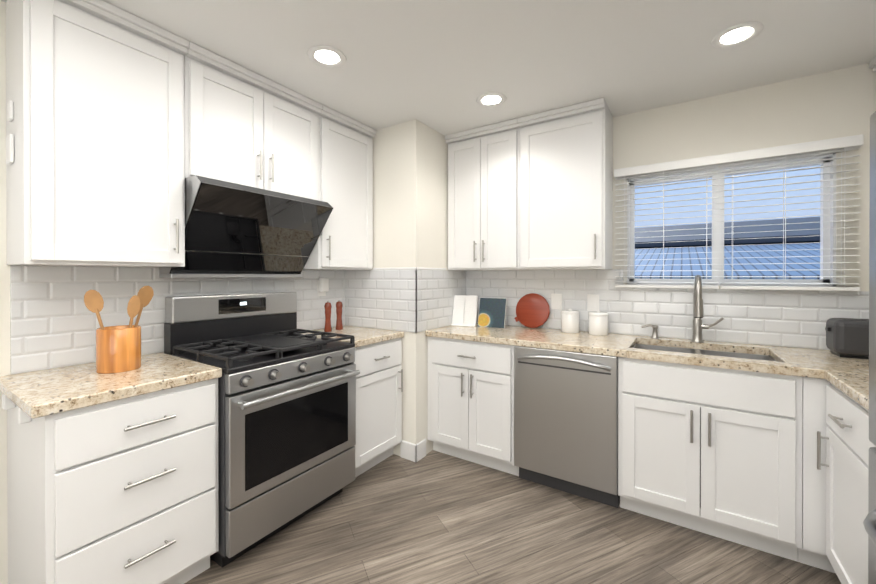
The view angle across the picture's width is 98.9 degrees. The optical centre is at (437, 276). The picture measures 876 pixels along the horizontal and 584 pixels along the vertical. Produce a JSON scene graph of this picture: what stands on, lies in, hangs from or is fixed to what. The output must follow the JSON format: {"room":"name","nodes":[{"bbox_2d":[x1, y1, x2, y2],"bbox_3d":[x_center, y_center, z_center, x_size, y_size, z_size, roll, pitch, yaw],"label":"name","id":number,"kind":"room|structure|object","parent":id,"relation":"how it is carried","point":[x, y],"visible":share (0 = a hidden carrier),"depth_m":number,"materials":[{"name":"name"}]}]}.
{"room":"kitchen","nodes":[
{"label":"kitchen","id":0,"kind":"room"},
{"bbox_2d":[0,0,343,583],"bbox_3d":[-1.682,0.101,1.764,0.120,2.440,4.880,0,0,33],"label":"wall","id":1,"kind":"structure","parent":0,"point":[5,355],"depth_m":1.52,"materials":[{"name":"white paint"}]},
{"bbox_2d":[6,0,188,266],"bbox_3d":[-1.466,-0.582,1.649,0.361,1.068,0.526,0,0,33],"label":"upper cabinet","id":2,"kind":"object","parent":1,"relation":"attached to","point":[95,170],"visible":1,"depth_m":1.51,"materials":[{"name":"white paint"}]},
{"bbox_2d":[6,134,13,164],"bbox_3d":[-1.662,-0.493,1.454,0.070,0.110,0.012,0,0,33],"label":"light switch","id":3,"kind":"object","parent":2,"relation":"attached to","point":[10,140],"depth_m":1.44,"materials":[{"name":"white plastic"}]},
{"bbox_2d":[7,100,13,121],"bbox_3d":[-1.661,-0.643,1.455,0.050,0.070,0.010,0,0,33],"label":"light switch","id":4,"kind":"object","parent":2,"relation":"attached to","point":[10,105],"depth_m":1.44,"materials":[{"name":"white plastic"}]},
{"bbox_2d":[10,265,344,373],"bbox_3d":[-1.256,-0.038,2.298,0.008,0.874,1.820,0,0,33],"label":"wall tiles","id":5,"kind":"structure","parent":1,"relation":"attached to","point":[54,322],"depth_m":1.75,"materials":[{"name":"white tile"}]},
{"bbox_2d":[317,278,328,295],"bbox_3d":[-0.869,0.078,2.840,0.050,0.140,0.080,0,0,33],"label":"electrical outlet","id":6,"kind":"object","parent":5,"relation":"attached to","point":[322,286],"visible":1,"depth_m":2.82,"materials":[{"name":"white plastic"}]},
{"bbox_2d":[159,175,332,277],"bbox_3d":[-1.065,-0.234,2.175,0.458,0.485,0.784,0,0,33],"label":"range hood","id":7,"kind":"object","parent":1,"relation":"attached to","point":[233,230],"visible":0.88,"depth_m":2.05,"materials":[{"name":"black glass"}]},
{"bbox_2d":[184,42,321,199],"bbox_3d":[-1.106,-0.799,2.199,0.361,0.638,0.786,0,0,33],"label":"upper cabinet","id":8,"kind":"object","parent":1,"relation":"attached to","point":[245,126],"visible":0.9,"depth_m":2.04,"materials":[{"name":"white paint"}]},
{"bbox_2d":[303,105,376,269],"bbox_3d":[-0.751,-0.586,2.745,0.361,1.068,0.512,0,0,33],"label":"upper cabinet","id":9,"kind":"object","parent":1,"relation":"attached to","point":[345,179],"visible":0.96,"depth_m":2.64,"materials":[{"name":"white paint"}]},
{"bbox_2d":[346,119,461,455],"bbox_3d":[-0.260,0.097,3.171,0.724,2.440,0.730,0,0,33],"label":"column","id":10,"kind":"structure","parent":0,"point":[410,193],"depth_m":2.76,"materials":[{"name":"white paint"}]},
{"bbox_2d":[345,267,465,332],"bbox_3d":[-0.259,0.164,3.164,0.734,0.464,0.740,0,0,33],"label":"wall tile","id":11,"kind":"structure","parent":10,"relation":"attached to","point":[413,299],"depth_m":2.85,"materials":[{"name":"white tile"}]},
{"bbox_2d":[400,439,425,461],"bbox_3d":[-0.180,1.256,2.744,0.148,0.125,0.124,0,0,33],"label":"baseboard","id":12,"kind":"structure","parent":10,"relation":"attached to","point":[412,452],"depth_m":2.69,"materials":[{"name":"white wood"}]},
{"bbox_2d":[1,0,875,135],"bbox_3d":[-0.174,-1.146,0.777,3.720,0.060,4.880,0,0,33],"label":"ceiling","id":13,"kind":"structure","parent":0,"point":[441,66],"depth_m":1.83,"materials":[{"name":"white paint"}]},
{"bbox_2d":[308,45,345,67],"bbox_3d":[-0.562,-1.114,1.902,0.190,0.009,0.190,0,0,33],"label":"recessed light","id":14,"kind":"object","parent":13,"relation":"in","point":[327,56],"visible":1,"depth_m":1.90,"materials":[{"name":"white plastic"}]},
{"bbox_2d":[476,92,506,106],"bbox_3d":[0.337,-1.115,2.366,0.190,0.009,0.190,0,0,33],"label":"recessed light","id":15,"kind":"object","parent":13,"relation":"in","point":[492,99],"visible":1,"depth_m":2.36,"materials":[{"name":"white plastic"}]},
{"bbox_2d":[711,22,763,48],"bbox_3d":[1.381,-1.113,1.732,0.190,0.009,0.190,0,0,33],"label":"recessed light","id":16,"kind":"object","parent":13,"relation":"in","point":[737,34],"visible":1,"depth_m":1.72,"materials":[{"name":"white plastic"}]},
{"bbox_2d":[184,450,840,583],"bbox_3d":[-0.174,1.354,0.784,3.720,0.060,4.880,0,0,33],"label":"floor","id":17,"kind":"structure","parent":0,"point":[433,517],"depth_m":1.85,"materials":[{"name":"brown wood"}]},
{"bbox_2d":[2,378,218,583],"bbox_3d":[-1.352,0.883,1.567,0.646,0.878,0.570,0,0,33],"label":"base cabinet","id":18,"kind":"object","parent":17,"relation":"on","point":[123,491],"visible":0.98,"depth_m":1.38,"materials":[{"name":"white paint"}]},
{"bbox_2d":[0,353,221,418],"bbox_3d":[-1.364,0.422,1.574,0.618,0.040,0.577,0,0,33],"label":"countertop","id":19,"kind":"structure","parent":18,"relation":"on","point":[38,394],"depth_m":1.44,"materials":[{"name":"stone"}]},
{"bbox_2d":[96,325,140,373],"bbox_3d":[-1.381,0.310,1.622,0.150,0.182,0.150,0,0,33],"label":"utensil holder","id":20,"kind":"object","parent":19,"relation":"on","point":[118,349],"visible":0.96,"depth_m":1.57,"materials":[{"name":"orange metal"}]},
{"bbox_2d":[84,290,104,329],"bbox_3d":[-1.422,0.219,1.577,0.100,0.329,0.025,0,0,-39],"label":"wooden spoon","id":21,"kind":"object","parent":20,"relation":"in","point":[94,301],"depth_m":1.57,"materials":[{"name":"brown wood"}]},
{"bbox_2d":[127,286,153,327],"bbox_3d":[-1.325,0.212,1.659,0.114,0.343,0.066,0,0,-45],"label":"wooden spoons","id":22,"kind":"object","parent":20,"relation":"in","point":[136,303],"depth_m":1.66,"materials":[{"name":"brown wood"}]},
{"bbox_2d":[164,292,359,567],"bbox_3d":[-0.944,0.713,2.104,0.706,1.215,0.758,0,0,33],"label":"stove","id":23,"kind":"object","parent":17,"relation":"on","point":[286,419],"visible":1,"depth_m":1.93,"materials":[{"name":"grey metal"}]},
{"bbox_2d":[353,338,402,477],"bbox_3d":[-0.632,0.880,2.670,0.646,0.878,0.516,0,0,33],"label":"base cabinet","id":24,"kind":"object","parent":17,"relation":"on","point":[379,384],"visible":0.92,"depth_m":2.52,"materials":[{"name":"white paint"}]},
{"bbox_2d":[302,325,403,347],"bbox_3d":[-0.645,0.419,2.676,0.618,0.040,0.518,0,0,33],"label":"countertop","id":25,"kind":"structure","parent":24,"relation":"on","point":[363,336],"depth_m":2.63,"materials":[{"name":"stone"}]},
{"bbox_2d":[324,301,331,331],"bbox_3d":[-0.798,0.287,2.716,0.054,0.221,0.054,0,0,33],"label":"pepper mill","id":26,"kind":"object","parent":25,"relation":"on","point":[327,308],"visible":1,"depth_m":2.70,"materials":[{"name":"brown wood"}]},
{"bbox_2d":[336,300,342,329],"bbox_3d":[-0.744,0.287,2.818,0.054,0.221,0.054,0,0,33],"label":"pepper mill","id":27,"kind":"object","parent":25,"relation":"on","point":[339,306],"visible":1,"depth_m":2.80,"materials":[{"name":"brown wood"}]},
{"bbox_2d":[428,336,518,475],"bbox_3d":[0.353,0.879,2.821,0.682,0.878,0.646,0,0,33],"label":"base cabinet","id":28,"kind":"object","parent":17,"relation":"on","point":[471,401],"visible":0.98,"depth_m":2.56,"materials":[{"name":"white paint"}]},
{"bbox_2d":[514,346,619,507],"bbox_3d":[0.880,0.880,2.450,0.600,0.878,0.635,0,0,33],"label":"dishwasher","id":29,"kind":"object","parent":17,"relation":"on","point":[565,421],"visible":0.92,"depth_m":2.21,"materials":[{"name":"silver metal"}]},
{"bbox_2d":[618,344,802,561],"bbox_3d":[1.459,0.881,2.099,0.747,0.878,0.646,0,0,33],"label":"base cabinet","id":30,"kind":"object","parent":17,"relation":"on","point":[714,451],"visible":1,"depth_m":1.83,"materials":[{"name":"white paint"}]},
{"bbox_2d":[425,323,868,378],"bbox_3d":[1.227,0.420,2.267,2.753,0.040,0.618,0,0,33],"label":"countertop","id":31,"kind":"structure","parent":30,"relation":"on","point":[805,362],"depth_m":2.14,"materials":[{"name":"stone"}]},
{"bbox_2d":[451,295,477,326],"bbox_3d":[0.228,0.275,3.081,0.200,0.243,0.186,0,0,19],"label":"cookbook","id":32,"kind":"object","parent":31,"relation":"on","point":[465,310],"visible":0.98,"depth_m":3.04,"materials":[{"name":"white paper"}]},
{"bbox_2d":[478,297,506,327],"bbox_3d":[0.444,0.283,2.995,0.220,0.228,0.138,0,0,27],"label":"cookbook","id":33,"kind":"object","parent":31,"relation":"on","point":[492,312],"visible":1,"depth_m":2.96,"materials":[{"name":"blue paper"}]},
{"bbox_2d":[515,293,549,327],"bbox_3d":[0.728,0.262,2.903,0.275,0.266,0.056,0,0,33],"label":"cutting board","id":34,"kind":"object","parent":31,"relation":"on","point":[532,310],"visible":0.96,"depth_m":2.89,"materials":[{"name":"red wood"}]},
{"bbox_2d":[561,309,579,332],"bbox_3d":[0.954,0.315,2.702,0.130,0.166,0.130,0,0,33],"label":"canister","id":35,"kind":"object","parent":31,"relation":"on","point":[570,320],"visible":1,"depth_m":2.65,"materials":[{"name":"white ceramic"}]},
{"bbox_2d":[588,310,608,334],"bbox_3d":[1.110,0.315,2.594,0.130,0.166,0.130,0,0,33],"label":"canister","id":36,"kind":"object","parent":31,"relation":"on","point":[597,322],"visible":1,"depth_m":2.54,"materials":[{"name":"white ceramic"}]},
{"bbox_2d":[641,324,658,338],"bbox_3d":[1.382,0.354,2.438,0.102,0.089,0.055,0,0,33],"label":"soap dispenser","id":37,"kind":"object","parent":31,"relation":"on","point":[655,332],"visible":1,"depth_m":2.42,"materials":[{"name":"silver metal"}]},
{"bbox_2d":[633,344,775,360],"bbox_3d":[1.465,0.541,2.105,0.700,0.198,0.442,0,0,33],"label":"sink","id":38,"kind":"object","parent":31,"relation":"in","point":[715,353],"visible":0.1,"depth_m":2.23,"materials":[{"name":"silver metal"}]},
{"bbox_2d":[691,275,723,342],"bbox_3d":[1.581,0.194,2.192,0.162,0.411,0.246,0,0,33],"label":"faucet","id":39,"kind":"object","parent":31,"relation":"on","point":[698,325],"visible":0.98,"depth_m":2.21,"materials":[{"name":"silver metal"}]},
{"bbox_2d":[825,318,868,358],"bbox_3d":[2.136,0.307,1.862,0.292,0.186,0.175,0,0,33],"label":"toaster","id":40,"kind":"object","parent":31,"relation":"on","point":[847,337],"visible":0.9,"depth_m":1.84,"materials":[{"name":"grey plastic"}]},
{"bbox_2d":[798,377,835,572],"bbox_3d":[2.087,0.882,1.721,0.714,0.878,0.594,0,0,33],"label":"base cabinet","id":41,"kind":"object","parent":17,"relation":"on","point":[812,552],"visible":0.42,"depth_m":1.65,"materials":[{"name":"white paint"}]},
{"bbox_2d":[817,385,875,583],"bbox_3d":[1.779,0.884,1.253,0.646,0.878,0.531,0,0,33],"label":"base cabinet","id":42,"kind":"object","parent":17,"relation":"on","point":[849,444],"visible":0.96,"depth_m":1.43,"materials":[{"name":"white paint"}]},
{"bbox_2d":[824,370,868,410],"bbox_3d":[1.795,0.423,1.217,0.654,0.040,0.516,0,0,33],"label":"countertop","id":43,"kind":"structure","parent":42,"relation":"on","point":[854,386],"depth_m":1.42,"materials":[{"name":"stone"}]},
{"bbox_2d":[863,111,875,583],"bbox_3d":[1.339,0.410,0.633,0.724,1.830,0.925,0,0,33],"label":"refrigerator","id":44,"kind":"object","parent":17,"relation":"on","point":[869,522],"visible":1,"depth_m":1.15,"materials":[{"name":"grey metal"}]},
{"bbox_2d":[476,63,875,349],"bbox_3d":[1.177,0.098,2.741,3.600,2.440,0.120,0,0,33],"label":"wall","id":45,"kind":"structure","parent":0,"point":[838,103],"depth_m":2.16,"materials":[{"name":"white paint"}]},
{"bbox_2d":[445,119,519,270],"bbox_3d":[0.399,-0.586,2.957,0.606,1.068,0.361,0,0,33],"label":"upper cabinet","id":46,"kind":"object","parent":45,"relation":"attached to","point":[484,198],"visible":0.96,"depth_m":2.81,"materials":[{"name":"white paint"}]},
{"bbox_2d":[518,98,612,269],"bbox_3d":[0.892,-0.585,2.635,0.566,1.068,0.361,0,0,33],"label":"upper cabinet","id":47,"kind":"object","parent":45,"relation":"attached to","point":[566,188],"visible":1,"depth_m":2.50,"materials":[{"name":"white paint"}]},
{"bbox_2d":[466,269,868,349],"bbox_3d":[1.397,0.174,2.521,2.747,0.448,0.008,0,0,33],"label":"wall tile","id":48,"kind":"structure","parent":45,"relation":"attached to","point":[793,318],"depth_m":2.41,"materials":[{"name":"white tile"}]},
{"bbox_2d":[551,293,561,309],"bbox_3d":[0.898,0.188,2.837,0.080,0.120,0.008,0,0,33],"label":"electrical outlet","id":49,"kind":"object","parent":48,"relation":"attached to","point":[556,301],"visible":1,"depth_m":2.83,"materials":[{"name":"white plastic"}]},
{"bbox_2d":[587,294,598,310],"bbox_3d":[1.116,0.189,2.695,0.080,0.120,0.008,0,0,33],"label":"electrical outlet","id":50,"kind":"object","parent":48,"relation":"attached to","point":[592,302],"visible":0.94,"depth_m":2.69,"materials":[{"name":"white plastic"}]},
{"bbox_2d":[627,153,835,286],"bbox_3d":[1.758,-0.310,2.350,1.020,0.730,0.098,0,0,33],"label":"window","id":51,"kind":"structure","parent":45,"relation":"in","point":[828,258],"depth_m":2.29,"materials":[{"name":"white plastic"}]},
{"bbox_2d":[614,134,863,290],"bbox_3d":[1.716,-0.330,2.276,1.176,0.810,0.065,0,0,33],"label":"window blinds","id":52,"kind":"object","parent":51,"relation":"attached to","point":[835,145],"visible":1,"depth_m":2.19,"materials":[{"name":"white plastic"}]},
{"bbox_3d":[1.301,0.108,-0.253,0.120,2.440,4.760,0,0,33],"label":"wall","id":53,"kind":"structure","parent":0,"visible":0},
{"bbox_2d":[869,56,875,71],"bbox_3d":[2.086,-0.972,1.391,0.361,0.288,1.137,0,0,33],"label":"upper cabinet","id":54,"kind":"object","parent":53,"relation":"attached to","point":[872,63],"visible":1,"depth_m":1.93,"materials":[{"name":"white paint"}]},
{"label":"outside","id":55,"kind":"structure","parent":0,"visible":0},
{"bbox_2d":[635,217,819,278],"bbox_3d":[7.486,1.351,8.390,28.000,5.900,13.650,0,0,33],"label":"building","id":56,"kind":"structure","parent":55,"point":[689,249],"depth_m":6.15,"materials":[{"name":"metal"}]}
]}

